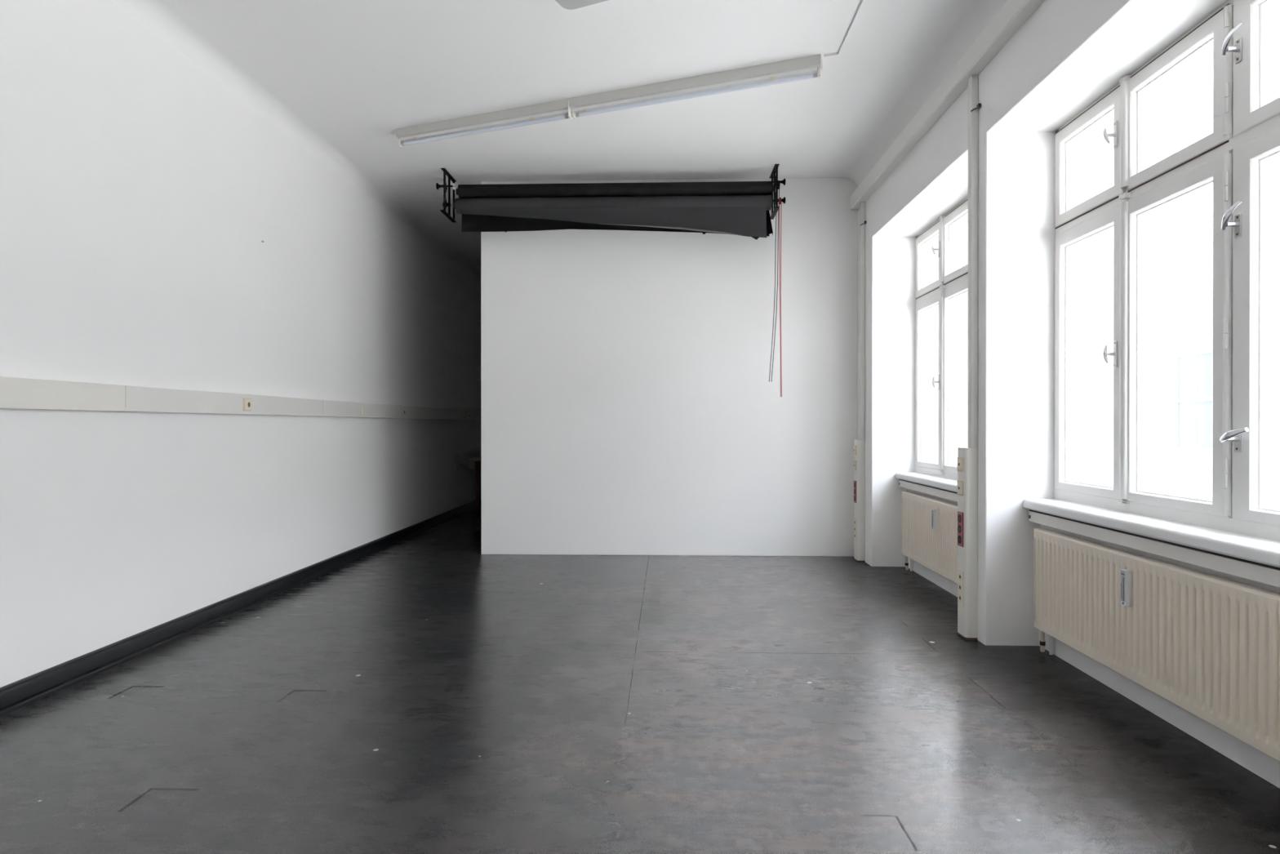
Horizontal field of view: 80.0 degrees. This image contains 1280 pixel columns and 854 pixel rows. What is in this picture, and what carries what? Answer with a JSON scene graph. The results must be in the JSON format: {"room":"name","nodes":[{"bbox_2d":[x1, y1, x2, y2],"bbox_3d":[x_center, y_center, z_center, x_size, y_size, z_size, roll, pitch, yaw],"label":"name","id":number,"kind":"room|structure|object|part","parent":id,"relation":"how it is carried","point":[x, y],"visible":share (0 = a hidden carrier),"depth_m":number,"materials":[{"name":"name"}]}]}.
{"room":"studio","nodes":[
{"label":"studio","id":0,"kind":"room"},
{"bbox_2d":[0,0,480,687],"bbox_3d":[-2.656,-0.540,5.347,0.120,3.450,15.700,0,0,2],"label":"wall","id":1,"kind":"structure","parent":0,"point":[140,193],"depth_m":4.36,"materials":[{"name":"paint"}]},
{"bbox_2d":[0,500,475,716],"bbox_3d":[-2.573,1.134,5.348,0.046,0.102,15.500,0,0,2],"label":"baseboard","id":2,"kind":"structure","parent":1,"relation":"attached to","point":[15,695],"depth_m":4.28,"materials":[{"name":"black plastic"}]},
{"bbox_2d":[0,376,480,420],"bbox_3d":[-2.572,-0.149,5.320,0.050,0.133,15.350,0,0,2],"label":"cable trunking","id":3,"kind":"object","parent":1,"relation":"attached to","point":[15,393],"depth_m":4.28,"materials":[{"name":"plastic"}]},
{"bbox_2d":[243,397,251,411],"bbox_3d":[-2.563,-0.146,4.979,0.009,0.084,0.090,0,0,2],"label":"wall socket","id":4,"kind":"object","parent":3,"relation":"attached to","point":[246,401],"depth_m":4.98,"materials":[{"name":"beige plastic"}]},
{"bbox_2d":[361,405,365,414],"bbox_3d":[-2.497,-0.152,6.893,0.006,0.084,0.090,0,0,2],"label":"wall socket","id":5,"kind":"object","parent":3,"relation":"attached to","point":[363,407],"depth_m":6.88,"materials":[{"name":"beige plastic"}]},
{"bbox_2d":[401,408,404,416],"bbox_3d":[-2.458,-0.155,7.932,0.009,0.084,0.090,0,0,2],"label":"wall socket","id":6,"kind":"object","parent":3,"relation":"attached to","point":[402,409],"depth_m":7.91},
{"bbox_2d":[114,0,1007,281],"bbox_3d":[-0.100,-2.265,5.250,5.235,0.300,15.700,0,0,2],"label":"ceiling","id":7,"kind":"structure","parent":0,"point":[340,77],"depth_m":4.90,"materials":[{"name":"paint"}]},
{"bbox_2d":[435,168,456,222],"bbox_3d":[-1.741,-2.080,6.848,0.170,0.380,0.382,0,0,-12],"label":"bracket","id":8,"kind":"object","parent":7,"relation":"attached to","point":[445,204],"visible":1,"depth_m":6.78,"materials":[{"name":"black metal"}]},
{"bbox_3d":[-1.735,-2.141,6.780,0.143,0.058,0.060,0,0,2],"label":"clamp knob","id":9,"kind":"part","parent":8,"relation":"part of","materials":[{"name":"black metal"}]},
{"bbox_3d":[-1.721,-2.267,6.862,0.036,0.006,0.365,0,0,2],"label":"ceiling plate","id":10,"kind":"part","parent":8,"relation":"part of","materials":[{"name":"black metal"}]},
{"bbox_2d":[555,0,607,9],"bbox_3d":[-0.232,-2.210,3.553,0.620,0.100,0.620,0,0,25],"label":"ceiling fitting","id":11,"kind":"object","parent":7,"relation":"attached to","point":[566,4],"visible":1,"depth_m":3.89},
{"bbox_2d":[395,53,822,147],"bbox_3d":[-0.365,-2.204,5.256,3.180,0.122,0.093,0,0,22],"label":"fluorescent light","id":12,"kind":"object","parent":7,"relation":"attached to","point":[811,66],"visible":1,"depth_m":5.13,"materials":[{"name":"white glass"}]},
{"bbox_2d":[769,164,785,219],"bbox_3d":[1.201,-2.079,6.748,0.143,0.380,0.385,0,0,2],"label":"bracket","id":13,"kind":"object","parent":7,"relation":"attached to","point":[774,174],"visible":0.99,"depth_m":6.66,"materials":[{"name":"black metal"}]},
{"bbox_2d":[453,195,773,239],"bbox_3d":[-0.245,-1.825,6.710,2.820,0.411,0.165,0,0,2],"label":"roll","id":14,"kind":"object","parent":13,"relation":"hanging from","point":[736,215],"visible":1,"depth_m":6.66,"materials":[{"name":"grey paper"}]},
{"bbox_2d":[455,181,773,235],"bbox_3d":[-0.229,-1.919,6.745,2.800,0.463,0.156,0,0,2],"label":"roll","id":15,"kind":"object","parent":13,"relation":"hanging from","point":[470,223],"visible":0.48,"depth_m":6.70,"materials":[{"name":"black paper"}]},
{"bbox_2d":[768,189,779,381],"bbox_3d":[1.179,-1.256,6.694,0.096,1.717,0.008,0,0,2],"label":"chain","id":16,"kind":"object","parent":13,"relation":"hanging from","point":[779,189],"visible":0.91,"depth_m":6.69,"materials":[{"name":"grey metal"}]},
{"bbox_3d":[1.190,-2.266,6.758,0.036,0.006,0.365,0,0,2],"label":"ceiling plate","id":17,"kind":"part","parent":13,"relation":"part of","materials":[{"name":"black metal"}]},
{"bbox_3d":[1.199,-2.145,6.675,0.143,0.058,0.060,0,0,2],"label":"clamp knob","id":18,"kind":"part","parent":13,"relation":"part of","materials":[{"name":"black metal"}]},
{"bbox_3d":[1.199,-1.984,6.676,0.143,0.058,0.060,0,0,2],"label":"clamp knob","id":19,"kind":"part","parent":13,"relation":"part of","materials":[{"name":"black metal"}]},
{"bbox_2d":[778,200,782,396],"bbox_3d":[1.228,-1.121,6.672,0.031,1.716,0.008,0,0,2],"label":"chain","id":20,"kind":"object","parent":13,"relation":"hanging from","point":[779,201],"visible":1,"depth_m":6.67,"materials":[{"name":"grey metal"}]},
{"bbox_2d":[824,0,866,57],"bbox_3d":[1.041,-2.247,1.103,0.095,0.013,7.093,0,0,2],"label":"cable conduit","id":21,"kind":"object","parent":7,"relation":"attached to","point":[859,11],"visible":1,"depth_m":4.35,"materials":[{"name":"paint"}]},
{"bbox_2d":[0,509,1279,853],"bbox_3d":[-0.245,1.310,5.266,4.945,0.250,15.700,0,0,2],"label":"floor","id":22,"kind":"structure","parent":0,"point":[473,702],"depth_m":2.96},
{"bbox_2d":[110,687,161,699],"bbox_3d":[-2.260,1.196,3.421,0.137,0.003,0.157,0,0,2],"label":"floor hatch","id":23,"kind":"object","parent":22,"relation":"on","point":[135,693],"visible":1,"depth_m":3.42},
{"bbox_2d":[120,790,196,813],"bbox_3d":[-1.537,1.199,2.439,0.152,0.003,0.145,0,0,2],"label":"floor hatch","id":24,"kind":"object","parent":22,"relation":"on","point":[154,801],"visible":1,"depth_m":2.43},
{"bbox_2d":[280,691,325,702],"bbox_3d":[-1.493,1.196,3.376,0.143,0.003,0.138,0,0,2],"label":"floor hatch","id":25,"kind":"object","parent":22,"relation":"on","point":[295,696],"visible":1,"depth_m":3.38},
{"bbox_2d":[469,456,480,514],"bbox_3d":[-1.652,0.792,10.618,1.260,0.755,0.800,0,0,2],"label":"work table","id":26,"kind":"object","parent":22,"relation":"on","point":[477,459],"visible":0.21,"depth_m":10.26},
{"bbox_3d":[-2.184,0.813,10.287,0.060,0.715,0.060,0,0,2],"label":"leg","id":27,"kind":"part","parent":26,"relation":"part of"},
{"bbox_2d":[480,177,857,556],"bbox_3d":[0.256,-0.545,7.064,3.452,3.450,0.140,0,0,2],"label":"wall","id":28,"kind":"structure","parent":0,"point":[630,405],"depth_m":6.99,"materials":[{"name":"paint"}]},
{"bbox_2d":[857,0,1279,788],"bbox_3d":[2.261,-0.540,5.171,0.690,3.450,15.700,0,0,2],"label":"wall","id":29,"kind":"structure","parent":0,"point":[1068,54],"depth_m":4.14,"materials":[{"name":"paint"}]},
{"bbox_2d":[853,201,866,561],"bbox_3d":[1.939,-0.393,6.710,0.090,3.147,0.161,0,0,2],"label":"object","id":30,"kind":"structure","parent":29,"relation":"attached to","point":[859,444],"depth_m":6.67,"materials":[{"name":"plastic"}]},
{"bbox_2d":[853,460,856,470],"bbox_3d":[1.902,0.339,6.745,0.009,0.080,0.074,0,0,2],"label":"outlet","id":31,"kind":"object","parent":30,"relation":"attached to","point":[855,461],"depth_m":6.72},
{"bbox_2d":[853,445,856,454],"bbox_3d":[1.902,0.204,6.745,0.009,0.080,0.074,0,0,2],"label":"outlet","id":32,"kind":"object","parent":30,"relation":"attached to","point":[855,446],"depth_m":6.72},
{"bbox_2d":[895,471,957,492],"bbox_3d":[2.255,0.410,5.409,0.260,0.053,2.066,0,0,2],"label":"window sill","id":33,"kind":"structure","parent":29,"relation":"attached to","point":[941,482],"depth_m":5.72,"materials":[{"name":"paint"}]},
{"bbox_2d":[898,479,957,502],"bbox_3d":[2.181,0.471,5.413,0.066,0.069,2.052,0,0,2],"label":"fascia","id":34,"kind":"object","parent":29,"relation":"attached to","point":[948,495],"visible":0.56,"depth_m":5.69,"materials":[{"name":"paint"}]},
{"bbox_2d":[902,490,957,584],"bbox_3d":[2.166,0.860,5.464,0.100,0.653,1.730,0,0,2],"label":"panel radiator","id":35,"kind":"object","parent":29,"relation":"attached to","point":[929,524],"visible":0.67,"depth_m":5.63,"materials":[{"name":"metal"}]},
{"bbox_2d":[915,197,968,479],"bbox_3d":[2.408,-0.601,5.401,0.372,2.011,2.070,0,0,2],"label":"window","id":36,"kind":"structure","parent":29,"relation":"in","point":[937,286],"depth_m":5.91,"materials":[{"name":"paint"}]},
{"bbox_3d":[2.333,-0.354,6.120,0.045,1.370,0.611,0,0,2],"label":"sash","id":37,"kind":"part","parent":36,"relation":"part of","materials":[{"name":"paint"}]},
{"bbox_3d":[2.333,-1.335,6.117,0.045,0.502,0.611,0,0,2],"label":"sash","id":38,"kind":"part","parent":36,"relation":"part of","materials":[{"name":"paint"}]},
{"bbox_3d":[2.271,-1.367,5.870,0.050,0.087,0.042,0,0,2],"label":"handle","id":39,"kind":"part","parent":36,"relation":"part of","materials":[{"name":"grey metal"}]},
{"bbox_3d":[2.271,-0.347,5.869,0.049,0.087,0.022,0,0,9],"label":"handle","id":40,"kind":"part","parent":36,"relation":"part of","materials":[{"name":"grey metal"}]},
{"bbox_3d":[2.298,-1.367,5.860,0.006,0.124,0.026,0,0,2],"label":"handle plate","id":41,"kind":"part","parent":36,"relation":"part of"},
{"bbox_3d":[2.298,-0.347,5.863,0.006,0.124,0.026,0,0,2],"label":"handle plate","id":42,"kind":"part","parent":36,"relation":"part of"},
{"bbox_3d":[2.464,-0.614,5.399,0.044,1.938,2.026,0,0,2],"label":"frame","id":43,"kind":"part","parent":36,"relation":"part of","materials":[{"name":"paint"}]},
{"bbox_3d":[2.309,-1.333,5.462,0.045,0.502,0.620,0,0,2],"label":"sash","id":44,"kind":"part","parent":36,"relation":"part of","materials":[{"name":"paint"}]},
{"bbox_3d":[2.309,-0.353,5.465,0.045,1.370,0.620,0,0,2],"label":"sash","id":45,"kind":"part","parent":36,"relation":"part of","materials":[{"name":"paint"}]},
{"bbox_2d":[849,0,1044,209],"bbox_3d":[1.770,-2.018,2.192,0.077,0.140,9.418,0,0,2],"label":"duct","id":46,"kind":"object","parent":29,"relation":"attached to","point":[1013,14],"visible":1,"depth_m":4.47,"materials":[{"name":"paint"}]},
{"bbox_2d":[956,75,981,639],"bbox_3d":[1.852,-0.386,4.289,0.090,3.147,0.161,0,0,2],"label":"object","id":47,"kind":"structure","parent":29,"relation":"attached to","point":[967,457],"depth_m":4.25,"materials":[{"name":"plastic"}]},
{"bbox_2d":[956,480,963,495],"bbox_3d":[1.816,0.346,4.324,0.009,0.080,0.074,0,0,2],"label":"outlet","id":48,"kind":"object","parent":47,"relation":"attached to","point":[959,482],"depth_m":4.32,"materials":[{"name":"beige plastic"}]},
{"bbox_2d":[956,457,963,471],"bbox_3d":[1.816,0.211,4.324,0.009,0.080,0.074,0,0,2],"label":"outlet","id":49,"kind":"object","parent":47,"relation":"attached to","point":[959,460],"depth_m":4.32,"materials":[{"name":"beige plastic"}]},
{"bbox_2d":[1022,497,1279,567],"bbox_3d":[2.172,0.417,3.101,0.260,0.053,2.066,0,0,2],"label":"window sill","id":50,"kind":"structure","parent":29,"relation":"attached to","point":[1257,549],"depth_m":2.97,"materials":[{"name":"paint"}]},
{"bbox_2d":[1028,509,1279,587],"bbox_3d":[2.099,0.478,3.104,0.066,0.069,2.052,0,0,2],"label":"fascia","id":51,"kind":"object","parent":29,"relation":"attached to","point":[1246,569],"visible":0.91,"depth_m":2.97,"materials":[{"name":"paint"}]},
{"bbox_2d":[1033,528,1279,761],"bbox_3d":[2.084,0.866,3.170,0.100,0.653,1.760,0,0,2],"label":"panel radiator","id":52,"kind":"object","parent":29,"relation":"attached to","point":[1208,645],"visible":1,"depth_m":2.94,"materials":[{"name":"metal"}]},
{"bbox_2d":[1053,0,1279,541],"bbox_3d":[2.326,-0.594,3.092,0.372,2.011,2.070,0,0,2],"label":"window","id":53,"kind":"structure","parent":29,"relation":"in","point":[1232,160],"depth_m":3.26,"materials":[{"name":"paint"}]},
{"bbox_3d":[2.250,-0.348,3.812,0.045,1.370,0.611,0,0,2],"label":"sash","id":54,"kind":"part","parent":53,"relation":"part of","materials":[{"name":"paint"}]},
{"bbox_3d":[2.250,-1.328,3.809,0.045,0.502,0.611,0,0,2],"label":"sash","id":55,"kind":"part","parent":53,"relation":"part of","materials":[{"name":"paint"}]},
{"bbox_3d":[2.189,-1.360,3.562,0.050,0.087,0.042,0,0,2],"label":"handle","id":56,"kind":"part","parent":53,"relation":"part of","materials":[{"name":"grey metal"}]},
{"bbox_3d":[2.188,-0.340,3.560,0.049,0.087,0.022,0,0,9],"label":"handle","id":57,"kind":"part","parent":53,"relation":"part of","materials":[{"name":"grey metal"}]},
{"bbox_3d":[2.215,-1.360,3.551,0.006,0.124,0.026,0,0,2],"label":"handle plate","id":58,"kind":"part","parent":53,"relation":"part of","materials":[{"name":"white metal"}]},
{"bbox_3d":[2.215,-0.340,3.554,0.006,0.124,0.026,0,0,2],"label":"handle plate","id":59,"kind":"part","parent":53,"relation":"part of","materials":[{"name":"white metal"}]},
{"bbox_3d":[2.227,-0.346,3.157,0.045,1.370,0.620,0,0,2],"label":"sash","id":60,"kind":"part","parent":53,"relation":"part of","materials":[{"name":"paint"}]},
{"bbox_3d":[2.227,-1.326,3.154,0.045,0.502,0.620,0,0,2],"label":"sash","id":61,"kind":"part","parent":53,"relation":"part of","materials":[{"name":"paint"}]},
{"bbox_3d":[2.196,-0.621,2.858,0.018,1.905,0.032,0,0,2],"label":"hinge moulding","id":62,"kind":"part","parent":53,"relation":"part of","materials":[{"name":"paint"}]},
{"bbox_3d":[2.157,-1.409,2.770,0.057,0.095,0.074,0,0,2],"label":"handle","id":63,"kind":"part","parent":53,"relation":"part of","materials":[{"name":"silver metal"}]},
{"bbox_3d":[2.157,-0.769,2.772,0.057,0.095,0.074,0,0,2],"label":"handle","id":64,"kind":"part","parent":53,"relation":"part of","materials":[{"name":"silver metal"}]},
{"bbox_3d":[2.152,0.029,2.763,0.056,0.056,0.097,0,0,16],"label":"handle","id":65,"kind":"part","parent":53,"relation":"part of","materials":[{"name":"silver metal"}]},
{"bbox_3d":[2.188,0.050,2.792,0.006,0.084,0.030,0,0,2],"label":"handle plate","id":66,"kind":"part","parent":53,"relation":"part of","materials":[{"name":"metal"}]},
{"bbox_3d":[2.188,-0.735,2.790,0.006,0.084,0.030,0,0,2],"label":"handle plate","id":67,"kind":"part","parent":53,"relation":"part of","materials":[{"name":"metal"}]},
{"bbox_3d":[2.188,-1.375,2.788,0.006,0.084,0.030,0,0,2],"label":"handle plate","id":68,"kind":"part","parent":53,"relation":"part of","materials":[{"name":"metal"}]},
{"bbox_3d":[2.202,-0.344,2.455,0.045,1.370,0.737,0,0,2],"label":"sash","id":69,"kind":"part","parent":53,"relation":"part of","materials":[{"name":"paint"}]},
{"bbox_3d":[2.202,-1.324,2.453,0.045,0.502,0.737,0,0,2],"label":"sash","id":70,"kind":"part","parent":53,"relation":"part of","materials":[{"name":"paint"}]},
{"label":"outside","id":71,"kind":"structure","parent":0,"visible":0},
{"bbox_3d":[21.504,2.281,6.743,37.500,0.200,75.000,0,0,2],"label":"street","id":72,"kind":"object","parent":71,"visible":0},
{"bbox_2d":[954,164,1266,502],"bbox_3d":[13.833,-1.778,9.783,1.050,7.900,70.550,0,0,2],"label":"window panes","id":73,"kind":"object","parent":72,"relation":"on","point":[1194,214],"visible":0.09,"depth_m":19.03,"materials":[{"name":"glass"}]}
]}

